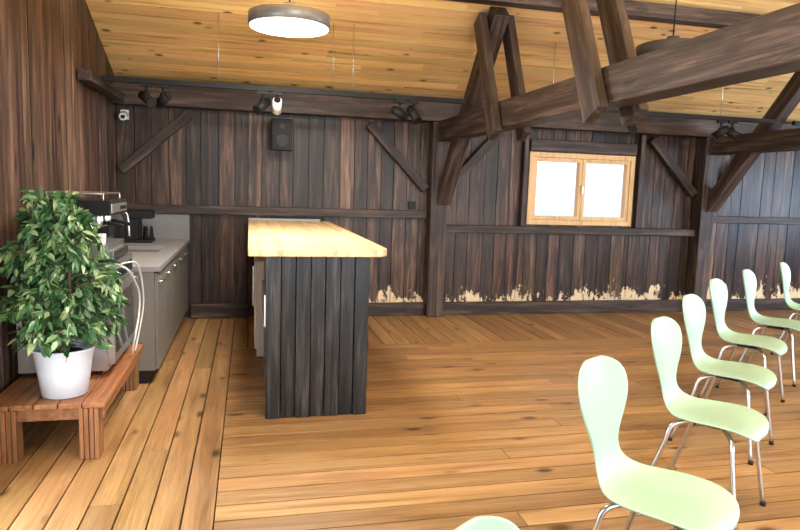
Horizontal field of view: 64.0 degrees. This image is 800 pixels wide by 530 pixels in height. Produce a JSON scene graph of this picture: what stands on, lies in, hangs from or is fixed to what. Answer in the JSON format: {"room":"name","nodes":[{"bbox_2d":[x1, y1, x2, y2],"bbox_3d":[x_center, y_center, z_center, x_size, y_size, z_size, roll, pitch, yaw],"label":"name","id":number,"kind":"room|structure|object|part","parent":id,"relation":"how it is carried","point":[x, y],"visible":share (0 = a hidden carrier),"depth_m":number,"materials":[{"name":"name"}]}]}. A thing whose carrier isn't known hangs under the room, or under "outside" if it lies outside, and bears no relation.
{"room":"barn event hall","nodes":[
{"label":"barn event hall","id":0,"kind":"room"},
{"bbox_2d":[0,0,117,392],"bbox_3d":[-1.835,-1.013,1.561,0.140,4.527,10.900,0,7,-13],"label":"wall","id":1,"kind":"structure","parent":0,"point":[57,132],"depth_m":4.40,"materials":[{"name":"brown wood"}]},
{"bbox_2d":[22,210,29,223],"bbox_3d":[-2.325,-0.296,3.979,0.022,0.090,0.100,0,7,-13],"label":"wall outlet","id":2,"kind":"object","parent":1,"relation":"attached to","point":[25,218],"visible":0.38,"depth_m":3.96,"materials":[{"name":"black plastic"}]},
{"bbox_2d":[77,68,123,101],"bbox_3d":[-2.705,-1.622,5.832,0.110,0.090,1.397,0,7,-13],"label":"beam","id":3,"kind":"structure","parent":1,"relation":"attached to","point":[88,77],"depth_m":5.52,"materials":[{"name":"brown wood"}]},
{"bbox_2d":[32,340,94,399],"bbox_3d":[-1.847,0.579,3.525,0.312,0.267,0.312,0,7,-13],"label":"pot","id":4,"kind":"object","parent":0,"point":[59,376],"depth_m":3.42,"materials":[{"name":"white ceramic"}]},
{"bbox_2d":[0,310,799,529],"bbox_3d":[3.412,1.318,3.022,11.160,0.122,11.160,0,7,-13],"label":"floor","id":5,"kind":"structure","parent":0,"point":[467,417],"depth_m":3.83,"materials":[{"name":"brown wood"}]},
{"bbox_2d":[0,344,142,464],"bbox_3d":[-2.016,0.811,4.006,0.579,0.314,1.301,0,7,-13],"label":"wooden bench","id":6,"kind":"object","parent":5,"relation":"on","point":[22,401],"visible":0.62,"depth_m":3.43,"materials":[{"name":"brown wood"}]},
{"bbox_2d":[0,186,130,399],"bbox_3d":[-1.821,0.149,3.447,0.677,1.141,0.654,0,7,-13],"label":"potted ficus","id":7,"kind":"object","parent":6,"relation":"on","point":[59,307],"visible":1,"depth_m":3.37,"materials":[{"name":"green plant"}]},
{"bbox_2d":[15,252,143,376],"bbox_3d":[-2.023,0.290,4.145,0.612,0.683,0.700,0,7,-13],"label":"dishwasher","id":8,"kind":"object","parent":6,"relation":"on","point":[101,362],"visible":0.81,"depth_m":4.02,"materials":[{"name":"silver metal"}]},
{"bbox_2d":[44,191,130,261],"bbox_3d":[-1.967,-0.256,4.069,0.443,0.415,0.540,0,7,-13],"label":"espresso machine","id":9,"kind":"object","parent":8,"relation":"on","point":[102,209],"visible":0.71,"depth_m":3.96,"materials":[{"name":"silver metal"}]},
{"bbox_2d":[106,213,189,382],"bbox_3d":[-2.388,0.163,5.806,0.742,1.148,2.445,0,7,-13],"label":"base cabinet","id":10,"kind":"object","parent":5,"relation":"on","point":[163,262],"visible":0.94,"depth_m":5.34,"materials":[{"name":"grey wood"}]},
{"bbox_2d":[124,238,189,271],"bbox_3d":[-2.380,-0.117,5.753,0.725,0.039,2.407,0,7,-13],"label":"countertop","id":11,"kind":"structure","parent":10,"relation":"on","point":[154,256],"depth_m":5.60,"materials":[{"name":"grey stone"}]},
{"bbox_2d":[97,225,113,236],"bbox_3d":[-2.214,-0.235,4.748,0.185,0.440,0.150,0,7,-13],"label":"portafilter","id":12,"kind":"object","parent":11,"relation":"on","point":[108,230],"visible":0.1,"depth_m":4.70,"materials":[{"name":"black plastic"}]},
{"bbox_2d":[125,210,155,242],"bbox_3d":[-2.643,-0.399,6.521,0.254,0.318,0.300,0,7,-13],"label":"coffee brewer","id":13,"kind":"object","parent":11,"relation":"on","point":[135,216],"visible":0.91,"depth_m":6.39,"materials":[{"name":"black plastic"}]},
{"bbox_2d":[248,218,386,418],"bbox_3d":[-0.883,0.240,5.645,0.890,1.128,3.270,0,7,-13],"label":"bar counter","id":14,"kind":"object","parent":5,"relation":"on","point":[316,272],"depth_m":4.14,"materials":[{"name":"black wood"}]},
{"bbox_2d":[252,256,263,356],"bbox_3d":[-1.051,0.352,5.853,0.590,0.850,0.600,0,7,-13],"label":"door","id":15,"kind":"structure","parent":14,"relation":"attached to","point":[258,268],"depth_m":5.52,"materials":[{"name":"grey wood"}]},
{"bbox_2d":[262,280,265,327],"bbox_3d":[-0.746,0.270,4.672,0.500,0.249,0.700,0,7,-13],"label":"handle","id":16,"kind":"object","parent":15,"relation":"attached to","point":[263,281],"visible":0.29,"depth_m":4.39,"materials":[{"name":"silver metal"}]},
{"bbox_2d":[248,220,386,256],"bbox_3d":[-0.861,-0.271,5.555,0.890,0.048,3.210,0,7,-13],"label":"countertop","id":17,"kind":"structure","parent":14,"relation":"on","point":[266,238],"depth_m":4.55,"materials":[{"name":"beige wood"}]},
{"bbox_2d":[455,516,519,529],"bbox_3d":[0.291,0.945,1.052,0.527,0.891,0.458,7,9,37],"label":"shell chair","id":18,"kind":"object","parent":5,"relation":"on","point":[480,522],"visible":1,"depth_m":1.22,"materials":[{"name":"plastic"}]},
{"bbox_2d":[423,0,799,316],"bbox_3d":[1.698,-0.565,2.388,0.340,3.660,10.737,0,7,-13],"label":"roof truss","id":19,"kind":"object","parent":5,"relation":"on","point":[767,45],"visible":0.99,"depth_m":4.10,"materials":[{"name":"brown wood"}]},
{"bbox_3d":[0.426,-0.520,7.548,0.200,2.269,0.190,0,7,-13],"label":"post","id":20,"kind":"part","parent":19,"relation":"part of","materials":[{"name":"brown wood"}]},
{"bbox_2d":[578,355,739,529],"bbox_3d":[0.892,0.818,2.277,0.527,0.891,0.458,8,10,44],"label":"shell chair","id":21,"kind":"object","parent":5,"relation":"on","point":[681,500],"visible":1,"depth_m":2.32,"materials":[{"name":"plastic"}]},
{"bbox_2d":[650,316,768,529],"bbox_3d":[1.483,0.735,3.126,0.527,0.891,0.458,8,9,43],"label":"shell chair","id":22,"kind":"object","parent":5,"relation":"on","point":[666,335],"visible":0.99,"depth_m":3.15,"materials":[{"name":"plastic"}]},
{"bbox_2d":[668,294,776,464],"bbox_3d":[1.988,0.656,3.923,0.527,0.891,0.458,8,9,43],"label":"shell chair","id":23,"kind":"object","parent":5,"relation":"on","point":[694,310],"visible":0.98,"depth_m":3.95,"materials":[{"name":"plastic"}]},
{"bbox_2d":[697,278,786,415],"bbox_3d":[2.561,0.574,4.762,0.527,0.891,0.458,8,9,43],"label":"shell chair","id":24,"kind":"object","parent":5,"relation":"on","point":[718,290],"visible":0.98,"depth_m":4.79,"materials":[{"name":"plastic"}]},
{"bbox_2d":[685,71,799,307],"bbox_3d":[5.221,-0.554,3.221,0.340,3.660,10.737,0,7,-13],"label":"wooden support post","id":25,"kind":"object","parent":5,"relation":"on","point":[711,194],"visible":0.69,"depth_m":8.04,"materials":[{"name":"brown wood"}]},
{"bbox_3d":[3.949,-0.508,8.381,0.200,2.269,0.190,0,7,-13],"label":"post","id":26,"kind":"part","parent":25,"relation":"part of","materials":[{"name":"brown wood"}]},
{"bbox_2d":[738,269,799,386],"bbox_3d":[3.192,0.507,5.482,0.527,0.891,0.458,8,9,42],"label":"shell chair","id":27,"kind":"object","parent":5,"relation":"on","point":[749,278],"visible":0.98,"depth_m":5.52,"materials":[{"name":"plastic"}]},
{"bbox_2d":[770,262,799,354],"bbox_3d":[3.959,0.442,6.235,0.527,0.891,0.458,8,9,41],"label":"shell chair","id":28,"kind":"object","parent":5,"relation":"on","point":[785,271],"visible":0.98,"depth_m":6.36,"materials":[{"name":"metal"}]},
{"bbox_2d":[85,0,799,121],"bbox_3d":[3.526,-2.307,2.590,11.160,2.182,11.219,0,7,-13],"label":"ceiling","id":29,"kind":"structure","parent":0,"point":[428,48],"depth_m":6.33,"materials":[{"name":"brown wood"}]},
{"bbox_2d":[248,0,329,37],"bbox_3d":[-0.783,-2.134,4.556,0.580,0.867,0.580,0,7,-13],"label":"pendant lamp","id":30,"kind":"object","parent":29,"relation":"hanging from","point":[285,19],"visible":1,"depth_m":4.44,"materials":[{"name":"silver plastic"}]},
{"bbox_2d":[102,12,799,125],"bbox_3d":[2.609,-1.906,6.731,10.633,0.657,0.044,0,7,-13],"label":"track","id":31,"kind":"object","parent":29,"relation":"hanging from","point":[332,92],"visible":0.83,"depth_m":6.00,"materials":[{"name":"black metal"}]},
{"bbox_2d":[138,83,156,107],"bbox_3d":[-2.230,-1.491,5.638,0.195,0.209,0.096,7,8,35],"label":"track spotlight","id":32,"kind":"object","parent":31,"relation":"hanging from","point":[145,96],"visible":1,"depth_m":5.61,"materials":[{"name":"black plastic"}]},
{"bbox_2d":[155,84,171,108],"bbox_3d":[-2.100,-1.492,5.675,0.195,0.207,0.097,7,8,36],"label":"track spotlight","id":33,"kind":"object","parent":31,"relation":"hanging from","point":[165,97],"visible":0.92,"depth_m":5.64,"materials":[{"name":"black plastic"}]},
{"bbox_2d":[253,91,270,114],"bbox_3d":[-1.263,-1.484,5.867,0.093,0.216,0.191,6,8,32],"label":"track spotlight","id":34,"kind":"object","parent":31,"relation":"hanging from","point":[264,102],"visible":1,"depth_m":5.84,"materials":[{"name":"black plastic"}]},
{"bbox_2d":[272,91,282,116],"bbox_3d":[-1.135,-1.484,5.905,0.100,0.217,0.191,0,7,-13],"label":"track spotlight","id":35,"kind":"object","parent":31,"relation":"hanging from","point":[277,102],"visible":1,"depth_m":5.87,"materials":[{"name":"white plastic"}]},
{"bbox_2d":[390,99,409,121],"bbox_3d":[-0.001,-1.484,6.169,0.195,0.208,0.092,-1,7,-20],"label":"track spotlight","id":36,"kind":"object","parent":31,"relation":"hanging from","point":[396,111],"visible":1,"depth_m":6.14,"materials":[{"name":"black plastic"}]},
{"bbox_2d":[406,100,421,123],"bbox_3d":[0.136,-1.475,6.197,0.173,0.226,0.100,8,9,41],"label":"track spotlight","id":37,"kind":"object","parent":31,"relation":"hanging from","point":[414,116],"visible":1,"depth_m":6.17,"materials":[{"name":"black plastic"}]},
{"bbox_2d":[627,123,636,133],"bbox_3d":[2.447,-1.478,6.744,0.102,0.206,0.195,4,7,17],"label":"track spotlight","id":38,"kind":"object","parent":31,"relation":"hanging from","point":[632,129],"visible":0.61,"depth_m":6.68,"materials":[{"name":"black plastic"}]},
{"bbox_2d":[711,120,729,140],"bbox_3d":[3.504,-1.469,7.001,0.191,0.216,0.093,6,8,31],"label":"track spotlight","id":39,"kind":"object","parent":31,"relation":"hanging from","point":[721,131],"visible":1,"depth_m":6.97,"materials":[{"name":"black plastic"}]},
{"bbox_2d":[726,121,741,140],"bbox_3d":[3.648,-1.469,7.028,0.192,0.214,0.096,7,8,35],"label":"track spotlight","id":40,"kind":"object","parent":31,"relation":"hanging from","point":[732,133],"visible":0.7,"depth_m":7.00,"materials":[{"name":"black plastic"}]},
{"bbox_2d":[446,0,759,28],"bbox_3d":[2.722,-2.327,5.990,10.740,0.130,0.140,0,7,-13],"label":"beam","id":41,"kind":"structure","parent":29,"relation":"attached to","point":[636,10],"depth_m":5.85,"materials":[{"name":"brown wood"}]},
{"bbox_2d":[635,0,689,55],"bbox_3d":[2.273,-2.139,5.276,0.580,0.837,0.580,0,7,-13],"label":"pendant lamp","id":42,"kind":"object","parent":29,"relation":"hanging from","point":[649,46],"visible":0.29,"depth_m":5.16,"materials":[{"name":"black plastic"}]},
{"bbox_2d":[112,82,799,137],"bbox_3d":[2.285,-1.759,7.830,10.750,0.230,0.200,0,7,-13],"label":"beam","id":43,"kind":"structure","parent":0,"point":[183,97],"depth_m":7.09,"materials":[{"name":"brown wood"}]},
{"bbox_2d":[116,102,799,316],"bbox_3d":[2.211,-0.677,8.128,10.760,2.558,0.140,0,7,-13],"label":"wall","id":44,"kind":"structure","parent":0,"point":[217,158],"depth_m":7.67,"materials":[{"name":"brown wood"}]},
{"bbox_2d":[119,110,128,119],"bbox_3d":[-2.876,-1.562,6.667,0.080,0.117,0.141,0,7,-13],"label":"security camera","id":45,"kind":"object","parent":44,"relation":"attached to","point":[124,114],"visible":1,"depth_m":6.62,"materials":[{"name":"white plastic"}]},
{"bbox_2d":[106,213,189,238],"bbox_3d":[-2.382,-0.254,5.759,0.728,0.308,2.435,0,7,-13],"label":"backsplash","id":46,"kind":"structure","parent":44,"relation":"attached to","point":[165,226],"depth_m":6.93,"materials":[{"name":"grey"}]},
{"bbox_2d":[117,110,192,173],"bbox_3d":[-2.592,-1.304,6.787,0.928,0.100,0.090,-42,14,-5],"label":"brace","id":47,"kind":"object","parent":44,"relation":"attached to","point":[184,117],"depth_m":6.75,"materials":[{"name":"brown wood"}]},
{"bbox_2d":[191,303,248,318],"bbox_3d":[-2.013,0.510,7.159,0.620,0.164,0.090,0,7,-13],"label":"trim","id":48,"kind":"structure","parent":44,"relation":"attached to","point":[198,310],"depth_m":7.12,"materials":[{"name":"brown wood"}]},
{"bbox_2d":[127,204,426,218],"bbox_3d":[-1.343,-0.600,7.185,3.400,0.095,0.075,0,7,-13],"label":"trim","id":49,"kind":"structure","parent":44,"relation":"attached to","point":[159,208],"depth_m":7.14,"materials":[{"name":"brown wood"}]},
{"bbox_2d":[271,118,292,150],"bbox_3d":[-1.292,-1.410,6.960,0.220,0.330,0.333,0,7,-13],"label":"wall speaker","id":50,"kind":"object","parent":44,"relation":"attached to","point":[281,129],"visible":1,"depth_m":6.80,"materials":[{"name":"black plastic"}]},
{"bbox_2d":[368,302,423,315],"bbox_3d":[-0.254,0.523,7.576,1.095,0.149,0.090,0,7,-13],"label":"trim","id":51,"kind":"structure","parent":44,"relation":"attached to","point":[376,308],"depth_m":7.58,"materials":[{"name":"brown wood"}]},
{"bbox_2d":[366,121,428,191],"bbox_3d":[-0.025,-1.246,7.401,0.100,0.997,0.090,-43,14,-5],"label":"brace","id":52,"kind":"object","parent":44,"relation":"attached to","point":[372,127],"depth_m":7.36,"materials":[{"name":"brown wood"}]},
{"bbox_2d":[408,201,415,208],"bbox_3d":[0.139,-0.705,7.549,0.090,0.090,0.021,0,7,-13],"label":"wall outlet","id":53,"kind":"object","parent":44,"relation":"attached to","point":[411,204],"visible":1,"depth_m":7.54,"materials":[{"name":"black plastic"}]},
{"bbox_2d":[456,132,504,184],"bbox_3d":[0.881,-1.253,7.614,0.100,0.955,0.090,44,-4,-14],"label":"brace","id":54,"kind":"object","parent":44,"relation":"attached to","point":[487,145],"depth_m":7.58,"materials":[{"name":"brown wood"}]},
{"bbox_2d":[518,135,529,225],"bbox_3d":[1.508,-1.066,7.806,0.060,1.178,0.120,0,7,-13],"label":"trim","id":55,"kind":"structure","parent":44,"relation":"attached to","point":[525,145],"depth_m":7.77,"materials":[{"name":"brown wood"}]},
{"bbox_2d":[443,299,682,314],"bbox_3d":[2.142,0.531,8.143,3.410,0.149,0.090,0,7,-13],"label":"trim","id":56,"kind":"structure","parent":44,"relation":"attached to","point":[661,305],"depth_m":8.07,"materials":[{"name":"brown wood"}]},
{"bbox_2d":[446,225,694,235],"bbox_3d":[2.176,-0.429,8.014,3.410,0.090,0.120,0,7,-13],"label":"trim","id":57,"kind":"structure","parent":44,"relation":"attached to","point":[449,228],"depth_m":7.93,"materials":[{"name":"brown wood"}]},
{"bbox_2d":[525,152,635,225],"bbox_3d":[2.264,-0.946,8.060,1.446,0.886,0.150,0,7,-13],"label":"window","id":58,"kind":"structure","parent":44,"relation":"in","point":[581,160],"depth_m":8.02,"materials":[{"name":"brown wood"}]},
{"bbox_2d":[530,139,637,154],"bbox_3d":[2.292,-1.461,7.947,1.450,0.138,0.050,0,7,-13],"label":"trim","id":59,"kind":"structure","parent":44,"relation":"attached to","point":[535,144],"depth_m":7.92,"materials":[{"name":"brown wood"}]},
{"bbox_2d":[632,135,646,227],"bbox_3d":[3.050,-1.061,8.171,0.060,1.178,0.100,0,7,-13],"label":"trim","id":60,"kind":"structure","parent":44,"relation":"attached to","point":[642,138],"depth_m":8.14,"materials":[{"name":"brown wood"}]},
{"bbox_2d":[648,137,696,196],"bbox_3d":[3.508,-1.255,8.234,0.100,0.955,0.090,-44,14,-5],"label":"brace","id":61,"kind":"object","parent":44,"relation":"attached to","point":[654,142],"depth_m":8.20,"materials":[{"name":"brown wood"}]},
{"bbox_2d":[706,298,799,310],"bbox_3d":[5.716,0.543,8.988,3.515,0.149,0.090,0,7,-13],"label":"trim","id":62,"kind":"structure","parent":44,"relation":"attached to","point":[759,303],"depth_m":8.76,"materials":[{"name":"brown wood"}]},
{"bbox_2d":[713,216,799,224],"bbox_3d":[5.750,-0.599,8.859,3.515,0.090,0.075,0,7,-13],"label":"trim","id":63,"kind":"structure","parent":44,"relation":"attached to","point":[717,219],"depth_m":8.59,"materials":[{"name":"brown wood"}]},
{"label":"outside","id":64,"kind":"structure","parent":0,"visible":0},
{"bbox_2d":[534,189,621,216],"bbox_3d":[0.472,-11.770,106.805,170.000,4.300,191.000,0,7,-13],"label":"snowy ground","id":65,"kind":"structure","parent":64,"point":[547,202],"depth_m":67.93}
]}

